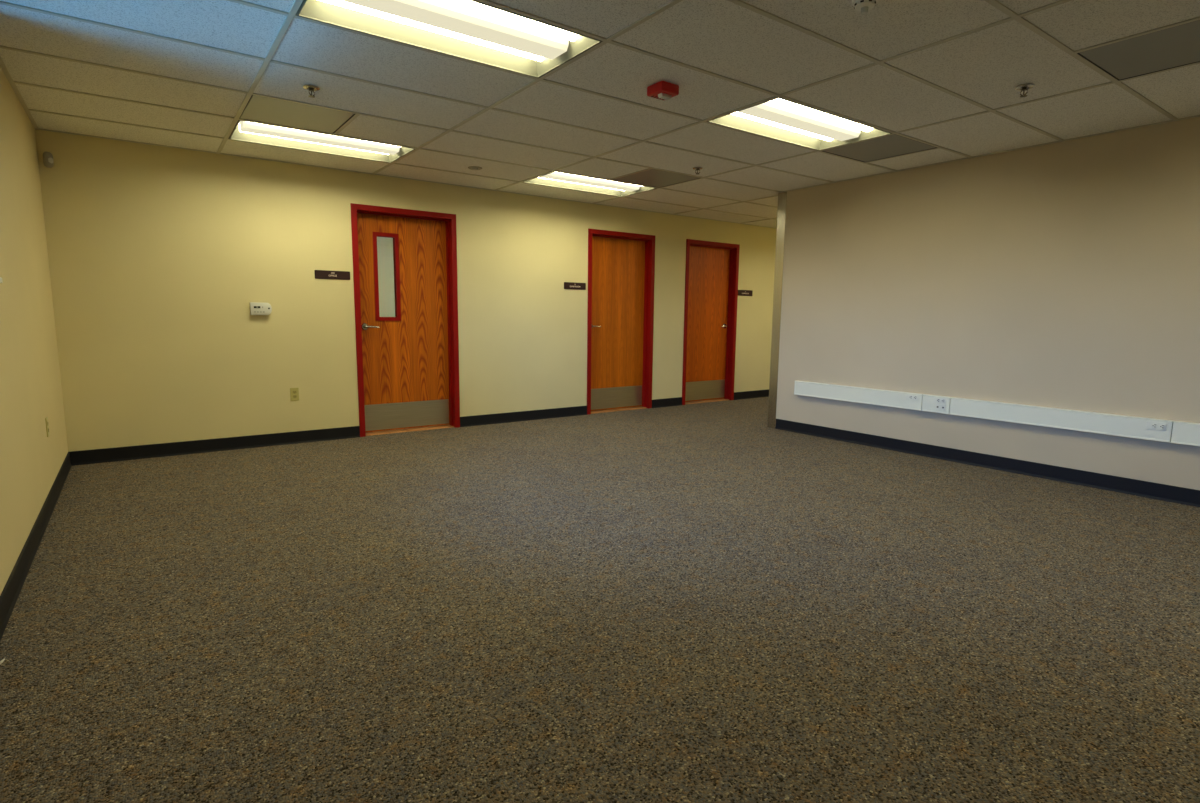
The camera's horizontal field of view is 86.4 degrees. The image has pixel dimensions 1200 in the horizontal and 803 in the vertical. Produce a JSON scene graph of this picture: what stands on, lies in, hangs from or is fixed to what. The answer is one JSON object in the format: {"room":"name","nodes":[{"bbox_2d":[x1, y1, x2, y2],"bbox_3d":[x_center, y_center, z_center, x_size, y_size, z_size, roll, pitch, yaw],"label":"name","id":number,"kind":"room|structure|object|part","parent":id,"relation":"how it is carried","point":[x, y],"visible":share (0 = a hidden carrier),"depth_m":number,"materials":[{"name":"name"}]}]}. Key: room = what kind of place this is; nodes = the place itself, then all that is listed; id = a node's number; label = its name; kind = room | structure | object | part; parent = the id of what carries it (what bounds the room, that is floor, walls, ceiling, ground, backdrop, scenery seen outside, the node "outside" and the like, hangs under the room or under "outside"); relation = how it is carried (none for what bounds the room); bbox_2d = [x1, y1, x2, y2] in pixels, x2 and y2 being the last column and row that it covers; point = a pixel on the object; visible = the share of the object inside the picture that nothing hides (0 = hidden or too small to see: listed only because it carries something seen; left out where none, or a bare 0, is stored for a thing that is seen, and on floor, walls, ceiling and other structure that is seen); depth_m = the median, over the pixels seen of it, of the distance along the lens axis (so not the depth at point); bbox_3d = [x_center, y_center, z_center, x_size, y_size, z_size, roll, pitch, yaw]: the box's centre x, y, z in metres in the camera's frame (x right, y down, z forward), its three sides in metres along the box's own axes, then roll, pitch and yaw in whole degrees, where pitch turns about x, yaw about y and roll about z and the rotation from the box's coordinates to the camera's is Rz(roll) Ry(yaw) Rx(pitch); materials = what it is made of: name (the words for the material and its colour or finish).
{"room":"empty office room","nodes":[
{"label":"empty office room","id":0,"kind":"room"},
{"bbox_2d":[0,67,67,594],"bbox_3d":[-1.537,-0.376,1.233,0.050,2.712,8.400,-5,9,-35],"label":"wall","id":1,"kind":"structure","parent":0,"point":[31,461],"depth_m":3.37,"materials":[{"name":"beige paint"}]},
{"bbox_2d":[0,452,71,640],"bbox_3d":[-1.526,0.912,1.425,0.013,0.107,8.400,-5,9,-35],"label":"baseboard","id":2,"kind":"structure","parent":1,"relation":"attached to","point":[9,596],"depth_m":2.94,"materials":[{"name":"black plastic"}]},
{"bbox_2d":[45,417,48,436],"bbox_3d":[-3.326,0.153,3.848,0.008,0.115,0.070,-5,9,-35],"label":"wall outlet","id":3,"kind":"object","parent":1,"relation":"attached to","point":[46,418],"visible":1,"depth_m":3.83,"materials":[{"name":"yellow plastic"}]},
{"bbox_2d":[43,152,53,167],"bbox_3d":[-3.891,-1.702,4.506,0.058,0.108,0.091,-5,9,-35],"label":"sensor","id":4,"kind":"object","parent":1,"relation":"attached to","point":[48,162],"visible":1,"depth_m":4.48,"materials":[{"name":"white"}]},
{"bbox_2d":[377,237,394,316],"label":"window","id":5,"kind":"structure","parent":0,"point":[384,244],"depth_m":9.04,"materials":[{"name":"glass"}]},
{"bbox_2d":[35,129,776,451],"bbox_3d":[0.127,-1.224,7.636,10.480,2.712,0.140,-5,9,-35],"label":"wall","id":6,"kind":"structure","parent":0,"point":[158,256],"depth_m":5.48,"materials":[{"name":"beige paint"}]},
{"bbox_2d":[250,302,271,314],"bbox_3d":[-2.870,-0.784,5.410,0.161,0.106,0.037,-5,9,-35],"label":"thermostat","id":7,"kind":"object","parent":6,"relation":"attached to","point":[256,308],"visible":1,"depth_m":5.39,"materials":[{"name":"beige plastic"}]},
{"bbox_2d":[290,388,298,400],"bbox_3d":[-2.701,-0.064,5.654,0.070,0.115,0.008,-5,9,-35],"label":"wall outlet","id":8,"kind":"object","parent":6,"relation":"attached to","point":[294,392],"visible":1,"depth_m":5.65,"materials":[{"name":"yellow plastic"}]},
{"bbox_2d":[314,270,349,279],"bbox_3d":[-2.395,-1.133,5.725,0.301,0.075,0.006,-5,9,-35],"label":"room sign","id":9,"kind":"object","parent":6,"relation":"attached to","point":[319,274],"visible":1,"depth_m":5.72,"materials":[{"name":"black plastic"}]},
{"bbox_2d":[350,203,459,436],"bbox_3d":[-1.891,-0.767,6.239,1.004,2.136,0.172,-5,9,-35],"label":"door","id":10,"kind":"structure","parent":6,"relation":"in","point":[408,361],"depth_m":6.28,"materials":[{"name":"orange wood"}]},
{"bbox_3d":[-2.159,-0.707,6.046,0.130,0.025,0.058,-5,9,-35],"label":"lever","id":11,"kind":"part","parent":10,"relation":"part of","materials":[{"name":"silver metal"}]},
{"bbox_3d":[-1.918,0.131,6.385,0.860,0.253,0.003,-5,9,-35],"label":"kick plate","id":12,"kind":"part","parent":10,"relation":"part of","materials":[{"name":"silver metal"}]},
{"bbox_2d":[69,389,768,465],"bbox_3d":[0.157,0.075,7.750,10.200,0.107,0.013,-5,9,-35],"label":"baseboard","id":13,"kind":"structure","parent":6,"relation":"attached to","point":[83,457],"depth_m":5.60,"materials":[{"name":"black plastic"}]},
{"bbox_2d":[564,282,585,289],"bbox_3d":[-0.283,-1.308,7.236,0.294,0.077,0.006,-5,9,-35],"label":"room sign","id":14,"kind":"object","parent":6,"relation":"attached to","point":[567,285],"visible":1,"depth_m":7.23,"materials":[{"name":"black plastic"}]},
{"bbox_2d":[587,229,654,414],"bbox_3d":[0.214,-0.948,7.745,0.993,2.136,0.172,-5,9,-35],"label":"door","id":15,"kind":"structure","parent":6,"relation":"in","point":[621,265],"depth_m":7.80,"materials":[{"name":"orange wood"}]},
{"bbox_3d":[0.187,-0.050,7.891,0.849,0.253,0.003,-5,9,-35],"label":"kick plate","id":16,"kind":"part","parent":15,"relation":"part of","materials":[{"name":"silver metal"}]},
{"bbox_2d":[682,239,739,404],"bbox_3d":[1.443,-1.053,8.623,0.980,2.136,0.172,-5,9,-35],"label":"door","id":17,"kind":"structure","parent":6,"relation":"in","point":[712,268],"depth_m":8.69,"materials":[{"name":"orange wood"}]},
{"bbox_3d":[1.416,-0.155,8.769,0.836,0.253,0.003,-5,9,-35],"label":"kick plate","id":18,"kind":"part","parent":17,"relation":"part of","materials":[{"name":"silver metal"}]},
{"bbox_2d":[738,290,752,295],"bbox_3d":[2.018,-1.508,8.881,0.297,0.080,0.006,-5,9,-35],"label":"room sign","id":19,"kind":"object","parent":6,"relation":"attached to","point":[740,292],"visible":1,"depth_m":8.88,"materials":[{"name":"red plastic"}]},
{"bbox_2d":[0,397,1199,802],"bbox_3d":[1.712,0.474,5.622,10.480,0.080,11.740,-5,9,-35],"label":"floor","id":20,"kind":"structure","parent":0,"point":[707,602],"depth_m":2.42,"materials":[{"name":"carpet"}]},
{"bbox_2d":[0,0,1199,227],"bbox_3d":[2.634,-1.921,4.045,10.480,0.274,8.400,-5,9,-35],"label":"ceiling","id":21,"kind":"structure","parent":0,"point":[725,38],"depth_m":3.48,"materials":[{"name":"tile"}]},
{"bbox_2d":[303,84,319,97],"bbox_3d":[-1.620,-1.741,3.591,0.088,0.054,0.088,3,8,20],"label":"sprinkler head","id":22,"kind":"object","parent":21,"relation":"attached to","point":[312,88],"visible":1,"depth_m":3.58},
{"bbox_2d":[228,120,414,162],"bbox_3d":[-2.064,-1.974,4.779,1.191,0.092,0.582,-5,9,-35],"label":"ceiling light","id":23,"kind":"object","parent":21,"relation":"attached to","point":[247,131],"visible":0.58,"depth_m":4.83,"materials":[{"name":"grey plastic"}]},
{"bbox_2d":[240,121,399,154],"bbox_3d":[-2.064,-1.980,4.779,1.085,0.076,0.180,-5,9,-35],"label":"diffuser","id":24,"kind":"object","parent":23,"relation":"on","point":[245,126],"depth_m":4.71,"materials":[{"name":"white plastic"}]},
{"bbox_2d":[296,0,602,77],"bbox_3d":[-0.640,-1.693,2.820,1.191,0.092,0.582,-5,9,-35],"label":"ceiling light","id":25,"kind":"object","parent":21,"relation":"attached to","point":[472,30],"visible":0.8,"depth_m":2.90,"materials":[{"name":"grey plastic"}]},
{"bbox_2d":[341,0,568,59],"bbox_3d":[-0.639,-1.699,2.820,1.085,0.076,0.180,-5,9,-35],"label":"diffuser","id":26,"kind":"object","parent":25,"relation":"on","point":[436,13],"depth_m":2.83,"materials":[{"name":"white plastic"}]},
{"bbox_2d":[468,166,481,169],"bbox_3d":[-1.083,-2.016,5.536,0.124,0.018,0.124,-5,9,-35],"label":"ceiling speaker","id":27,"kind":"object","parent":21,"relation":"attached to","point":[469,167],"visible":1,"depth_m":5.51,"materials":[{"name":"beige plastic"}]},
{"bbox_2d":[524,171,656,196],"bbox_3d":[-0.086,-2.143,6.194,1.191,0.092,0.582,-5,9,-35],"label":"ceiling light","id":28,"kind":"object","parent":21,"relation":"attached to","point":[554,179],"visible":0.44,"depth_m":6.28,"materials":[{"name":"grey plastic"}]},
{"bbox_2d":[540,172,639,191],"bbox_3d":[-0.086,-2.149,6.193,1.085,0.076,0.180,-5,9,-35],"label":"diffuser","id":29,"kind":"object","parent":28,"relation":"on","point":[555,175],"depth_m":6.14,"materials":[{"name":"white plastic"}]},
{"bbox_2d":[0,0,1199,228],"bbox_3d":[2.633,-1.783,4.064,10.200,0.008,8.400,-5,9,-35],"label":"grid","id":30,"kind":"object","parent":21,"relation":"attached to","point":[291,14],"visible":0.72,"depth_m":3.64,"materials":[{"name":"beige paint"}]},
{"bbox_2d":[239,95,354,133],"bbox_3d":[-1.956,-1.844,4.118,0.584,0.012,0.584,-5,9,-35],"label":"ceiling panel","id":31,"kind":"object","parent":30,"relation":"attached to","point":[258,108],"visible":0.95,"depth_m":4.10,"materials":[{"name":"grey metal"}]},
{"bbox_2d":[614,169,698,187],"bbox_3d":[0.517,-2.056,5.886,0.584,0.012,0.584,-5,9,-35],"label":"ceiling panel","id":32,"kind":"object","parent":30,"relation":"attached to","point":[653,177],"visible":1,"depth_m":5.88,"materials":[{"name":"black"}]},
{"bbox_2d":[823,134,936,161],"bbox_3d":[2.081,-1.888,4.771,0.584,0.012,0.584,-5,9,-35],"label":"ceiling panel","id":33,"kind":"object","parent":30,"relation":"attached to","point":[893,145],"visible":0.99,"depth_m":4.76,"materials":[{"name":"black"}]},
{"bbox_2d":[1077,20,1199,80],"bbox_3d":[2.655,-1.635,2.948,0.584,0.012,0.584,-5,9,-35],"label":"air vent","id":34,"kind":"object","parent":30,"relation":"attached to","point":[1177,46],"visible":1,"depth_m":3.00,"materials":[{"name":"black metal"}]},
{"bbox_2d":[647,81,678,99],"bbox_3d":[0.346,-1.701,3.518,0.128,0.070,0.128,-5,9,-35],"label":"fire alarm strobe","id":35,"kind":"object","parent":21,"relation":"attached to","point":[662,90],"visible":1,"depth_m":3.48,"materials":[{"name":"red plastic"}]},
{"bbox_2d":[693,167,702,174],"bbox_3d":[0.832,-1.964,5.442,0.088,0.054,0.088,2,8,12],"label":"sprinkler head","id":36,"kind":"object","parent":21,"relation":"attached to","point":[694,168],"visible":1,"depth_m":5.43},
{"bbox_2d":[706,97,891,150],"bbox_3d":[1.339,-1.863,4.235,1.191,0.092,0.582,-5,9,-35],"label":"ceiling light","id":37,"kind":"object","parent":21,"relation":"attached to","point":[781,119],"visible":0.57,"depth_m":4.29,"materials":[{"name":"grey plastic"}]},
{"bbox_2d":[738,102,860,140],"bbox_3d":[1.339,-1.869,4.234,1.085,0.076,0.180,-5,9,-35],"label":"diffuser","id":38,"kind":"object","parent":37,"relation":"on","point":[769,111],"depth_m":4.18,"materials":[{"name":"white plastic"}]},
{"bbox_2d":[852,0,877,14],"bbox_3d":[1.050,-1.567,2.534,0.100,0.056,0.100,-5,9,-35],"label":"smoke detector","id":39,"kind":"object","parent":21,"relation":"attached to","point":[863,6],"visible":1,"depth_m":2.52,"materials":[{"name":"white plastic"}]},
{"bbox_2d":[1015,84,1033,96],"bbox_3d":[2.296,-1.680,3.460,0.088,0.054,0.088,-2,8,-20],"label":"sprinkler head","id":40,"kind":"object","parent":21,"relation":"attached to","point":[1023,87],"visible":1,"depth_m":3.45},
{"bbox_2d":[776,117,1199,489],"bbox_3d":[3.813,-0.691,3.992,0.140,2.712,6.653,-5,9,-35],"label":"wall","id":41,"kind":"structure","parent":0,"point":[1065,274],"depth_m":4.82,"materials":[{"name":"beige paint"}]},
{"bbox_2d":[767,192,786,427],"bbox_3d":[1.889,-0.921,6.655,0.148,2.412,0.104,-5,9,-35],"label":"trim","id":42,"kind":"structure","parent":41,"relation":"attached to","point":[782,197],"depth_m":6.61,"materials":[{"name":"silver metal"}]},
{"bbox_2d":[775,419,1199,506],"bbox_3d":[3.764,0.610,4.085,0.013,0.107,6.561,-5,9,-35],"label":"baseboard","id":43,"kind":"structure","parent":41,"relation":"attached to","point":[1169,493],"depth_m":4.90,"materials":[{"name":"black plastic"}]},
{"bbox_2d":[794,381,1199,445],"bbox_3d":[3.296,0.119,4.645,0.054,0.140,4.514,-5,9,-35],"label":"surface raceway","id":44,"kind":"object","parent":41,"relation":"attached to","point":[1170,431],"visible":1,"depth_m":4.80,"materials":[{"name":"white plastic"}]},
{"bbox_2d":[906,394,917,400],"bbox_3d":[2.670,-0.036,5.467,0.006,0.048,0.102,-5,9,-35],"label":"outlet plate","id":45,"kind":"object","parent":44,"relation":"attached to","point":[909,397],"depth_m":5.46,"materials":[{"name":"white plastic"}]},
{"bbox_2d":[933,397,945,403],"bbox_3d":[2.807,-0.009,5.280,0.006,0.048,0.102,-5,9,-35],"label":"outlet plate","id":46,"kind":"object","parent":44,"relation":"attached to","point":[936,400],"depth_m":5.28,"materials":[{"name":"white plastic"}]},
{"bbox_2d":[935,404,945,410],"bbox_3d":[2.812,0.048,5.279,0.005,0.048,0.080,-5,9,-35],"label":"outlet plate","id":47,"kind":"object","parent":44,"relation":"attached to","point":[938,407],"depth_m":5.28,"materials":[{"name":"white plastic"}]},
{"bbox_2d":[1146,421,1166,430],"bbox_3d":[3.622,0.159,4.159,0.006,0.048,0.102,-5,9,-35],"label":"outlet plate","id":48,"kind":"object","parent":44,"relation":"attached to","point":[1150,425],"depth_m":4.16,"materials":[{"name":"white plastic"}]}
]}

